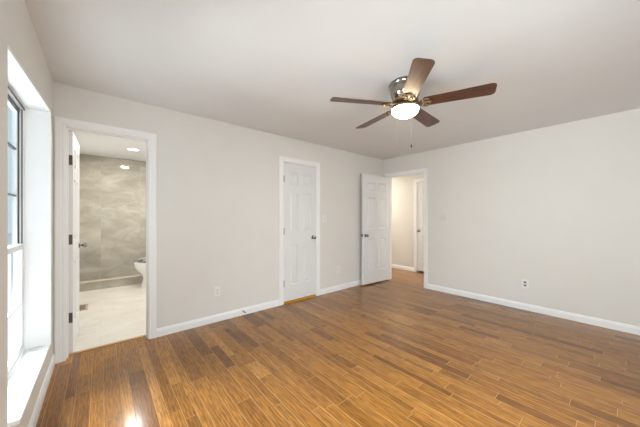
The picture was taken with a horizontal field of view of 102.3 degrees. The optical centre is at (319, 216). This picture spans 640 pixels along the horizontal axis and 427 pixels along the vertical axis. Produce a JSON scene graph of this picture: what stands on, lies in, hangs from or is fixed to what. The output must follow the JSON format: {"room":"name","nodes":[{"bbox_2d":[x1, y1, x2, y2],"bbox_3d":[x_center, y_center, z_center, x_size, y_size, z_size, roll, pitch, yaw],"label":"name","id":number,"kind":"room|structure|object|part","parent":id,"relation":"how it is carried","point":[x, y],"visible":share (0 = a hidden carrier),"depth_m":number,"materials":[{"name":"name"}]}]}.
{"room":"empty bedroom","nodes":[
{"label":"empty bedroom","id":0,"kind":"room"},
{"bbox_2d":[0,0,52,426],"bbox_3d":[-1.042,0.051,0.639,0.130,2.440,4.065,0,0,-40],"label":"wall","id":1,"kind":"structure","parent":0,"point":[17,31],"depth_m":1.15,"materials":[{"name":"paint"}]},
{"bbox_2d":[8,45,50,426],"bbox_3d":[-1.713,0.085,1.460,0.172,1.703,0.913,0,0,-40],"label":"window","id":2,"kind":"structure","parent":1,"relation":"in","point":[31,147],"depth_m":1.77,"materials":[{"name":"white paint"}]},
{"bbox_3d":[-1.768,-0.256,1.409,0.019,0.943,0.835,0,0,-40],"label":"sash","id":3,"kind":"part","parent":2,"relation":"part of","materials":[{"name":"white plastic"}]},
{"bbox_3d":[-1.751,0.537,1.423,0.021,0.713,0.835,0,0,-40],"label":"sash","id":4,"kind":"part","parent":2,"relation":"part of","materials":[{"name":"white plastic"}]},
{"bbox_3d":[-1.757,0.083,1.418,0.050,1.663,0.883,0,0,-40],"label":"frame","id":5,"kind":"part","parent":2,"relation":"part of","materials":[{"name":"white plastic"}]},
{"bbox_3d":[-1.710,0.925,1.452,0.166,0.022,0.897,0,0,-40],"label":"sill","id":6,"kind":"part","parent":2,"relation":"part of","materials":[{"name":"white paint"}]},
{"bbox_2d":[28,353,54,426],"bbox_3d":[-1.031,1.227,0.737,0.013,0.088,3.932,0,0,-40],"label":"baseboard","id":7,"kind":"structure","parent":1,"relation":"attached to","point":[33,421],"depth_m":1.75,"materials":[{"name":"white paint"}]},
{"bbox_2d":[79,154,145,281],"bbox_3d":[-3.911,0.051,5.299,1.795,2.440,0.100,0,0,-40],"label":"wall","id":8,"kind":"structure","parent":0,"point":[112,191],"depth_m":5.07,"materials":[{"name":"tile"}]},
{"bbox_2d":[53,82,382,352],"bbox_3d":[-0.594,0.051,3.764,4.860,2.440,0.115,0,0,-40],"label":"wall","id":9,"kind":"structure","parent":0,"point":[217,182],"depth_m":3.17,"materials":[{"name":"paint"}]},
{"bbox_2d":[69,131,86,352],"bbox_3d":[-2.498,0.232,2.616,0.169,2.050,0.620,0,0,-39],"label":"door","id":10,"kind":"structure","parent":9,"relation":"in","point":[74,245],"depth_m":2.44,"materials":[{"name":"white paint"}]},
{"bbox_3d":[-2.608,0.312,2.835,0.067,0.062,0.062,0,0,-39],"label":"knob","id":11,"kind":"part","parent":10,"relation":"part of","materials":[{"name":"silver metal"}]},
{"bbox_2d":[54,116,155,363],"bbox_3d":[-2.049,0.200,2.516,0.752,2.142,0.132,0,0,-40],"label":"door frame","id":12,"kind":"structure","parent":9,"relation":"attached to","point":[60,123],"depth_m":2.31,"materials":[{"name":"white paint"}]},
{"bbox_2d":[69,335,145,354],"bbox_3d":[-2.087,1.268,2.562,0.608,0.007,0.037,0,0,-40],"label":"trim","id":13,"kind":"structure","parent":9,"relation":"attached to","point":[142,335],"depth_m":2.54,"materials":[{"name":"brown wood"}]},
{"bbox_2d":[214,286,219,296],"bbox_3d":[-1.247,0.906,3.128,0.073,0.118,0.009,0,0,-40],"label":"wall outlet","id":14,"kind":"object","parent":9,"relation":"attached to","point":[216,289],"visible":1,"depth_m":3.12,"materials":[{"name":"white plastic"}]},
{"bbox_2d":[156,299,279,336],"bbox_3d":[-1.154,1.227,3.204,1.499,0.088,0.013,0,0,-40],"label":"baseboard","id":15,"kind":"structure","parent":9,"relation":"attached to","point":[162,331],"depth_m":3.09,"materials":[{"name":"white paint"}]},
{"bbox_2d":[279,156,319,305],"bbox_3d":[-0.290,0.200,3.936,0.756,2.142,0.017,0,0,-40],"label":"door frame","id":16,"kind":"structure","parent":9,"relation":"attached to","point":[282,159],"depth_m":3.73,"materials":[{"name":"white paint"}]},
{"bbox_2d":[284,162,315,301],"bbox_3d":[-0.312,0.224,3.959,0.624,2.036,0.169,0,0,-40],"label":"door","id":17,"kind":"structure","parent":9,"relation":"in","point":[299,180],"depth_m":3.92,"materials":[{"name":"white paint"}]},
{"bbox_2d":[284,294,315,303],"bbox_3d":[-0.332,1.264,3.985,0.612,0.014,0.117,0,0,-40],"label":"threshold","id":18,"kind":"structure","parent":9,"relation":"attached to","point":[286,302],"depth_m":3.94,"materials":[{"name":"brown wood"}]},
{"bbox_2d":[320,280,361,294],"bbox_3d":[0.649,1.227,4.737,1.704,0.088,0.013,0,0,-40],"label":"baseboard","id":19,"kind":"structure","parent":9,"relation":"attached to","point":[358,282],"depth_m":4.48,"materials":[{"name":"white paint"}]},
{"bbox_2d":[24,0,639,160],"bbox_3d":[0.117,-1.209,3.958,6.195,0.080,7.620,0,0,-40],"label":"ceiling","id":20,"kind":"structure","parent":0,"point":[276,67],"depth_m":1.93,"materials":[{"name":"paint"}]},
{"bbox_2d":[330,58,496,155],"bbox_3d":[0.763,-0.865,2.291,1.261,0.608,1.286,0,0,-40],"label":"ceiling fan","id":21,"kind":"object","parent":20,"relation":"hanging from","point":[404,90],"visible":1,"depth_m":2.14,"materials":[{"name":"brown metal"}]},
{"bbox_3d":[0.344,-0.979,2.187,0.516,0.006,0.138,0,12,-10],"label":"fan blade","id":22,"kind":"part","parent":21,"relation":"part of","materials":[{"name":"brown wood"}]},
{"bbox_3d":[0.556,-0.979,2.618,0.138,0.006,0.516,-14,6,-27],"label":"fan blade","id":23,"kind":"part","parent":21,"relation":"part of","materials":[{"name":"brown wood"}]},
{"bbox_3d":[0.746,-0.904,2.257,0.229,0.073,0.229,0,0,-40],"label":"lamp shade","id":24,"kind":"part","parent":21,"relation":"part of","materials":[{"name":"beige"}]},
{"bbox_3d":[0.688,-0.979,1.853,0.138,0.006,0.516,12,2,8],"label":"fan blade","id":25,"kind":"part","parent":21,"relation":"part of","materials":[{"name":"brown wood"}]},
{"bbox_3d":[1.030,-0.979,2.549,0.138,0.006,0.516,-17,-11,43],"label":"fan blade","id":26,"kind":"part","parent":21,"relation":"part of","materials":[{"name":"brown wood"}]},
{"bbox_3d":[1.112,-0.979,2.076,0.516,0.006,0.138,0,-12,26],"label":"fan blade","id":27,"kind":"part","parent":21,"relation":"part of","materials":[{"name":"brown wood"}]},
{"bbox_2d":[36,268,639,426],"bbox_3d":[0.028,1.273,3.916,6.005,0.004,7.470,0,0,-40],"label":"floor","id":28,"kind":"structure","parent":0,"point":[397,351],"depth_m":2.17,"materials":[{"name":"brown wood"}]},
{"bbox_2d":[79,304,87,310],"bbox_3d":[-3.338,1.268,3.594,0.150,0.006,0.300,0,0,-40],"label":"floor vent","id":29,"kind":"object","parent":28,"relation":"in","point":[83,306],"visible":0.61,"depth_m":3.60,"materials":[{"name":"beige metal"}]},
{"bbox_2d":[79,274,142,291],"bbox_3d":[-3.548,1.195,4.872,1.595,0.152,0.140,0,0,-40],"label":"curb","id":30,"kind":"object","parent":28,"relation":"on","point":[97,284],"visible":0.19,"depth_m":4.62,"materials":[{"name":"stone"}]},
{"bbox_2d":[134,257,145,286],"bbox_3d":[-3.043,0.874,4.842,0.744,0.795,0.420,0,0,-40],"label":"toilet","id":31,"kind":"object","parent":28,"relation":"on","point":[140,264],"visible":0.27,"depth_m":4.59,"materials":[{"name":"white ceramic"}]},
{"bbox_3d":[-3.131,0.786,4.767,0.436,0.071,0.368,0,0,-40],"label":"lid","id":32,"kind":"part","parent":31,"relation":"part of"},
{"bbox_2d":[392,174,423,267],"bbox_3d":[2.230,0.051,6.030,0.110,2.440,4.700,0,0,-40],"label":"wall","id":33,"kind":"structure","parent":0,"point":[402,187],"depth_m":6.20,"materials":[{"name":"paint"}]},
{"bbox_2d":[392,264,413,270],"bbox_3d":[1.453,1.227,6.850,0.013,0.088,2.245,0,0,-40],"label":"baseboard","id":34,"kind":"structure","parent":33,"relation":"attached to","point":[393,265],"depth_m":6.20,"materials":[{"name":"white paint"}]},
{"bbox_2d":[414,178,423,271],"bbox_3d":[2.462,0.200,5.659,0.017,2.142,0.876,0,0,-40],"label":"door frame","id":35,"kind":"structure","parent":33,"relation":"attached to","point":[421,179],"depth_m":5.95,"materials":[{"name":"white paint"}]},
{"bbox_2d":[417,182,423,270],"bbox_3d":[2.472,0.220,5.668,0.102,2.030,0.730,0,0,-40],"label":"door","id":36,"kind":"structure","parent":33,"relation":"in","point":[420,185],"depth_m":5.89,"materials":[{"name":"white paint"}]},
{"bbox_2d":[383,108,639,326],"bbox_3d":[2.617,0.051,3.826,0.115,2.440,4.180,0,0,-40],"label":"wall","id":37,"kind":"structure","parent":0,"point":[556,208],"depth_m":3.34,"materials":[{"name":"paint"}]},
{"bbox_2d":[361,174,389,284],"bbox_3d":[1.081,0.229,4.952,0.776,2.040,0.169,0,0,-37],"label":"door","id":38,"kind":"structure","parent":37,"relation":"in","point":[375,235],"depth_m":4.92,"materials":[{"name":"white paint"}]},
{"bbox_2d":[385,168,427,287],"bbox_3d":[1.659,0.200,4.941,0.132,2.142,0.893,0,0,-40],"label":"door frame","id":39,"kind":"structure","parent":37,"relation":"attached to","point":[425,170],"depth_m":4.60,"materials":[{"name":"white paint"}]},
{"bbox_2d":[440,214,446,220],"bbox_3d":[2.080,0.019,4.357,0.017,0.118,0.119,0,0,-40],"label":"light switch","id":40,"kind":"object","parent":37,"relation":"attached to","point":[443,217],"visible":1,"depth_m":4.35,"materials":[{"name":"beige plastic"}]},
{"bbox_2d":[522,279,527,288],"bbox_3d":[2.799,0.915,3.517,0.009,0.118,0.073,0,0,-40],"label":"wall outlet","id":41,"kind":"object","parent":37,"relation":"attached to","point":[524,282],"visible":1,"depth_m":3.52,"materials":[{"name":"white plastic"}]},
{"bbox_2d":[427,284,639,334],"bbox_3d":[2.874,1.227,3.425,0.013,0.088,2.996,0,0,-40],"label":"baseboard","id":42,"kind":"structure","parent":37,"relation":"attached to","point":[613,325],"depth_m":3.34,"materials":[{"name":"white paint"}]},
{"label":"outside","id":43,"kind":"structure","parent":0,"visible":0},
{"bbox_2d":[8,233,13,351],"bbox_3d":[-3.239,1.721,3.809,60.000,0.100,70.000,0,0,-40],"label":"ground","id":44,"kind":"structure","parent":43,"point":[10,235],"depth_m":6.45,"materials":[{"name":"white"}]}
]}

